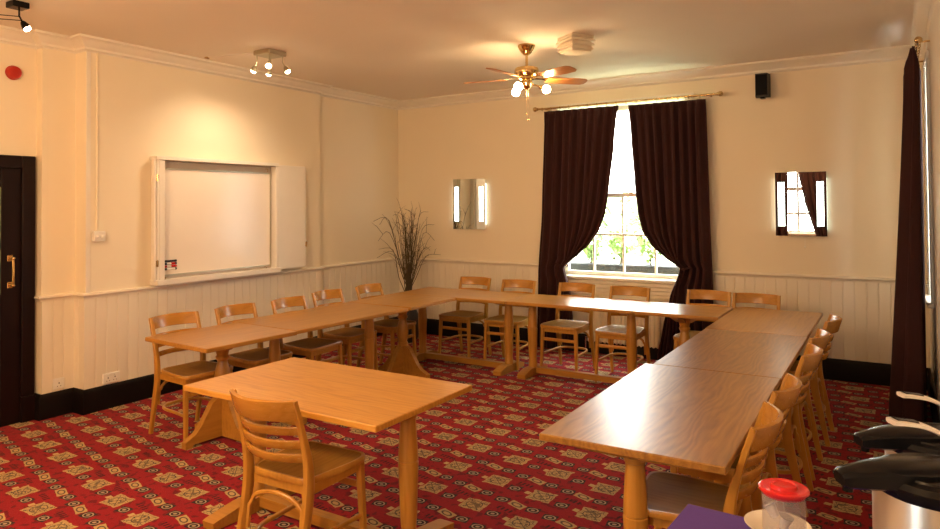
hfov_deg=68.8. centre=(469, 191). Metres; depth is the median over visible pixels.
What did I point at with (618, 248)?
shrub
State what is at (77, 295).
trim
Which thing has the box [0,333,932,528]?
floor
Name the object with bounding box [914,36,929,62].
pole
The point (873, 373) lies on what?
baseboard
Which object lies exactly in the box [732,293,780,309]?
dining chair
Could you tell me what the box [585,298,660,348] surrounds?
radiator
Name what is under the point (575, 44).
ventilator
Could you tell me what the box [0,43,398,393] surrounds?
wall
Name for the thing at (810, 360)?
dining chair
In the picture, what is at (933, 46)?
wall
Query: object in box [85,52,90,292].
trim
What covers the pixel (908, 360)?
curtain
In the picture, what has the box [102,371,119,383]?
wall socket
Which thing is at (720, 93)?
pole
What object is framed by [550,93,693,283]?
window
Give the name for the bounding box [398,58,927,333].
wall
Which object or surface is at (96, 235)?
switch
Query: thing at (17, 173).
door
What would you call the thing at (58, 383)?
wall socket
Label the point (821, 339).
dining chair
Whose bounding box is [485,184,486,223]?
diffuser
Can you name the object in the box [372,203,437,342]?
arrangement
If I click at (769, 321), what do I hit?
pedestal table
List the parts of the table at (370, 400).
column leg, column leg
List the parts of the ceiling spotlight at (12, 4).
ceiling plate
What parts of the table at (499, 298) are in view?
column leg, column leg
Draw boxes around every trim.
[0,0,935,109]
[34,257,927,301]
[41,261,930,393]
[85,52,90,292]
[568,279,673,334]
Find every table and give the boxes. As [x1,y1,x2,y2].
[145,322,296,449]
[184,357,471,528]
[233,302,408,425]
[349,293,455,377]
[398,287,532,375]
[506,294,654,383]
[539,363,780,528]
[634,302,732,346]
[654,328,807,504]
[706,307,822,414]
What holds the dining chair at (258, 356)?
on the floor
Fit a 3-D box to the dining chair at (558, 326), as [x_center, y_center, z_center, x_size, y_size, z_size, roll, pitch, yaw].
[1.010,1.389,6.976,0.423,0.862,0.569,-1,-1,33]
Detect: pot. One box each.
[763,501,779,517]
[778,511,793,528]
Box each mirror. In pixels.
[453,178,486,228]
[775,171,827,247]
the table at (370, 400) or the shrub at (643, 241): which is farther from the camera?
the shrub at (643, 241)
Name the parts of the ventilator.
plate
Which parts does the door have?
glass, handle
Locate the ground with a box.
[571,251,674,264]
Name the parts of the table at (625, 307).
column leg, column leg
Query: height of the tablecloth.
0.240 m
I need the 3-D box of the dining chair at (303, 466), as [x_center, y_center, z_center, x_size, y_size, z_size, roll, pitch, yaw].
[-0.806,1.326,3.180,0.423,0.862,0.569,-1,-1,30]
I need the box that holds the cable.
[204,53,251,58]
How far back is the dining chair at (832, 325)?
4.84 m
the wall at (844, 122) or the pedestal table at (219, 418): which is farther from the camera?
the wall at (844, 122)
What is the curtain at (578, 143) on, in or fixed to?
hanging from the pole at (720, 93)
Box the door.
[0,155,35,426]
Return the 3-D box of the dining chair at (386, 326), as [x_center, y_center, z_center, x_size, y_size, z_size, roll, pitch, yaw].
[-0.886,1.406,7.068,0.569,0.862,0.423,-1,-1,31]
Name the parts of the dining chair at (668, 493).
seat, seat frame, leg, leg, rail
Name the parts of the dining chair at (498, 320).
leg, leg, seat, seat frame, leg, rail, leg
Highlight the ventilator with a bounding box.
[556,33,594,55]
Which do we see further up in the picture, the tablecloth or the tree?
the tree
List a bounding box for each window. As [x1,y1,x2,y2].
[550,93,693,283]
[923,50,934,308]
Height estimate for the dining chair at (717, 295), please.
0.862 m
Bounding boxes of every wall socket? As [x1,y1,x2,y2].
[53,377,64,389]
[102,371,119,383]
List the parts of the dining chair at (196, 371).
leg, rail, leg, seat frame, seat, leg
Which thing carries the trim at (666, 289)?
attached to the wall at (844, 122)
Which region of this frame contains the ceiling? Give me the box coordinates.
[0,0,913,99]
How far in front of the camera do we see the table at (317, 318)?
5.84 m
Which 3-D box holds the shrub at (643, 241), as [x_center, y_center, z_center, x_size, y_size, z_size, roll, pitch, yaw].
[2.085,0.641,7.916,0.323,0.430,0.280,-1,-1,32]
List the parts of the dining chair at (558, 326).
leg, leg, seat, seat frame, leg, rail, leg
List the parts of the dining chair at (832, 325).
seat, leg, leg, rail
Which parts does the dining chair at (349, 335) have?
leg, rail, seat frame, leg, leg, seat, leg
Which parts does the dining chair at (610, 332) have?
leg, leg, seat, seat frame, rail, leg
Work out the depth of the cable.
6.36 m
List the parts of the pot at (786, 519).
foil lid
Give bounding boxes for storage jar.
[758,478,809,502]
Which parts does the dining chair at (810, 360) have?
leg, leg, rail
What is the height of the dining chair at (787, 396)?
0.862 m
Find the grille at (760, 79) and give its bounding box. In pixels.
[755,74,766,94]
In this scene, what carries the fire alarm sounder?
attached to the wall at (348, 151)
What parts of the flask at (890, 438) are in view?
spout, pump lever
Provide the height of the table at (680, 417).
0.748 m
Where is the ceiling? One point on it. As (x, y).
(392, 49)
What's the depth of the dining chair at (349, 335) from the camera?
6.58 m
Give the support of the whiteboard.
attached to the wall at (348, 151)
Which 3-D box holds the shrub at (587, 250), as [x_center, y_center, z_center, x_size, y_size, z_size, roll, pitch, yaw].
[1.470,0.688,8.306,0.317,0.362,0.269,-1,-1,32]
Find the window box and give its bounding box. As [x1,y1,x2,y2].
[570,261,679,274]
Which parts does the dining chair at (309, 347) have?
leg, rail, leg, seat frame, leg, seat, leg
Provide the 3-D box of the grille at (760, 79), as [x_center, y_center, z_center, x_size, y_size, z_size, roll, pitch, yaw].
[2.850,-1.042,6.723,0.104,0.200,0.008,-1,-1,32]
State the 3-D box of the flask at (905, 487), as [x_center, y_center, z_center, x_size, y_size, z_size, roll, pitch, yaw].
[0.736,0.605,1.082,0.261,0.489,0.198,0,-1,-31]
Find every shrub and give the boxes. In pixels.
[582,235,602,262]
[606,230,635,263]
[639,233,660,264]
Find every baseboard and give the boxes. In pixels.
[34,316,397,420]
[427,318,928,385]
[927,368,939,422]
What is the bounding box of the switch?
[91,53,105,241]
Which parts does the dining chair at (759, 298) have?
leg, rail, leg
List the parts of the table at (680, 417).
column leg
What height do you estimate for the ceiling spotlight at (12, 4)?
0.197 m
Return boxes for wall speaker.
[755,73,770,98]
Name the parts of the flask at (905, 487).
spout, pump lever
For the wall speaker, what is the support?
attached to the wall at (844, 122)
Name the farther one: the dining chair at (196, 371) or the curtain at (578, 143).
the curtain at (578, 143)
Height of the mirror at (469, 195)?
0.633 m
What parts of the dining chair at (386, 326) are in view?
leg, rail, leg, leg, seat frame, seat, leg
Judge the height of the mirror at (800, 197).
0.735 m
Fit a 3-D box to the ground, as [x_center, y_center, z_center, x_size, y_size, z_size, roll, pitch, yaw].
[8.236,2.566,17.008,28.000,0.200,22.345,-1,-1,32]
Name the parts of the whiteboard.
door, panel, door, door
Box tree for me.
[588,186,665,263]
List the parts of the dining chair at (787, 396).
leg, seat frame, seat, leg, leg, rail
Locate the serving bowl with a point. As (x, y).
(757, 519)
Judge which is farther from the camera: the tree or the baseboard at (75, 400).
the tree
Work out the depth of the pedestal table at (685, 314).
5.99 m
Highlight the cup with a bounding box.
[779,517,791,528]
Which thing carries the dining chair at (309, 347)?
on the floor
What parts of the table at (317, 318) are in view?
column leg, column leg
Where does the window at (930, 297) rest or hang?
in the wall at (933, 46)
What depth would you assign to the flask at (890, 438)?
1.28 m
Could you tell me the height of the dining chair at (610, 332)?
0.862 m
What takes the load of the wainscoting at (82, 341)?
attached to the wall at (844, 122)
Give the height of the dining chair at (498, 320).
0.862 m
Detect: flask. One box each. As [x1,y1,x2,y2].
[834,416,939,528]
[853,391,939,454]
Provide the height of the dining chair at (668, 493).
0.862 m
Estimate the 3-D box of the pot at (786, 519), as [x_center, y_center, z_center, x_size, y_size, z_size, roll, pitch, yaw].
[0.736,0.770,1.598,0.035,0.037,0.031,-1,-2,40]
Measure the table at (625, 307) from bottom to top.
0.748 m
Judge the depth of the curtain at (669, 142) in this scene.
7.17 m
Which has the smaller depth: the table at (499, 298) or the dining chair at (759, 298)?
the dining chair at (759, 298)
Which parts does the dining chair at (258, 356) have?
leg, rail, leg, seat frame, seat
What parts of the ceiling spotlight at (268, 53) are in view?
ceiling plate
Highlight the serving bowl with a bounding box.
[744,510,811,528]
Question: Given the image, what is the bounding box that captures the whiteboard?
[150,156,306,285]
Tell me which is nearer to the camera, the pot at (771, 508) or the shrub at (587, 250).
the pot at (771, 508)
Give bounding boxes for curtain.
[537,105,618,350]
[628,99,713,359]
[888,46,926,423]
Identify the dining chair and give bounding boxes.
[148,311,232,440]
[214,303,292,368]
[229,388,366,528]
[271,296,342,364]
[311,289,377,369]
[355,283,416,366]
[438,276,491,356]
[483,279,536,369]
[540,282,595,378]
[594,286,650,381]
[646,401,783,528]
[670,373,801,511]
[673,290,731,348]
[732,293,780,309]
[763,343,822,516]
[776,328,830,480]
[788,314,841,446]
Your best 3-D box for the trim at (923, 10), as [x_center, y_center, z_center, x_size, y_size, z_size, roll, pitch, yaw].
[-0.683,-1.257,4.323,6.150,0.115,8.195,-1,-1,32]
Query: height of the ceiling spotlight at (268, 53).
0.200 m
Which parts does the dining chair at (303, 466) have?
leg, rail, leg, seat frame, seat, leg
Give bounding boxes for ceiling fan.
[464,43,587,120]
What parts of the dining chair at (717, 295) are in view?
leg, seat, leg, rail, leg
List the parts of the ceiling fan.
blade, blade, globe bulb, globe bulb, light arm, globe bulb, blade, blade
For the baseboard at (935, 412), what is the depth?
5.38 m
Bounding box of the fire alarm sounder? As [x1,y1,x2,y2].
[5,65,21,79]
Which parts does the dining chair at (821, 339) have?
leg, leg, rail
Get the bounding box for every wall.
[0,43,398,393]
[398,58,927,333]
[926,0,939,409]
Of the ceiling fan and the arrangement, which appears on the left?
the arrangement
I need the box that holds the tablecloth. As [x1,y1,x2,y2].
[667,504,750,528]
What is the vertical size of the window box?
0.272 m
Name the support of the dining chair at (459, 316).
on the floor
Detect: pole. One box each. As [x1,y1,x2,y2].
[533,91,722,111]
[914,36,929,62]
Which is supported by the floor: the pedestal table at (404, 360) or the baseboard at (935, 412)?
the pedestal table at (404, 360)
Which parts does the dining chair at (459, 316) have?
leg, leg, seat, seat frame, leg, rail, leg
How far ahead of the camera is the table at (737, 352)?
4.28 m
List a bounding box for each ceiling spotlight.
[0,0,30,30]
[250,48,289,75]

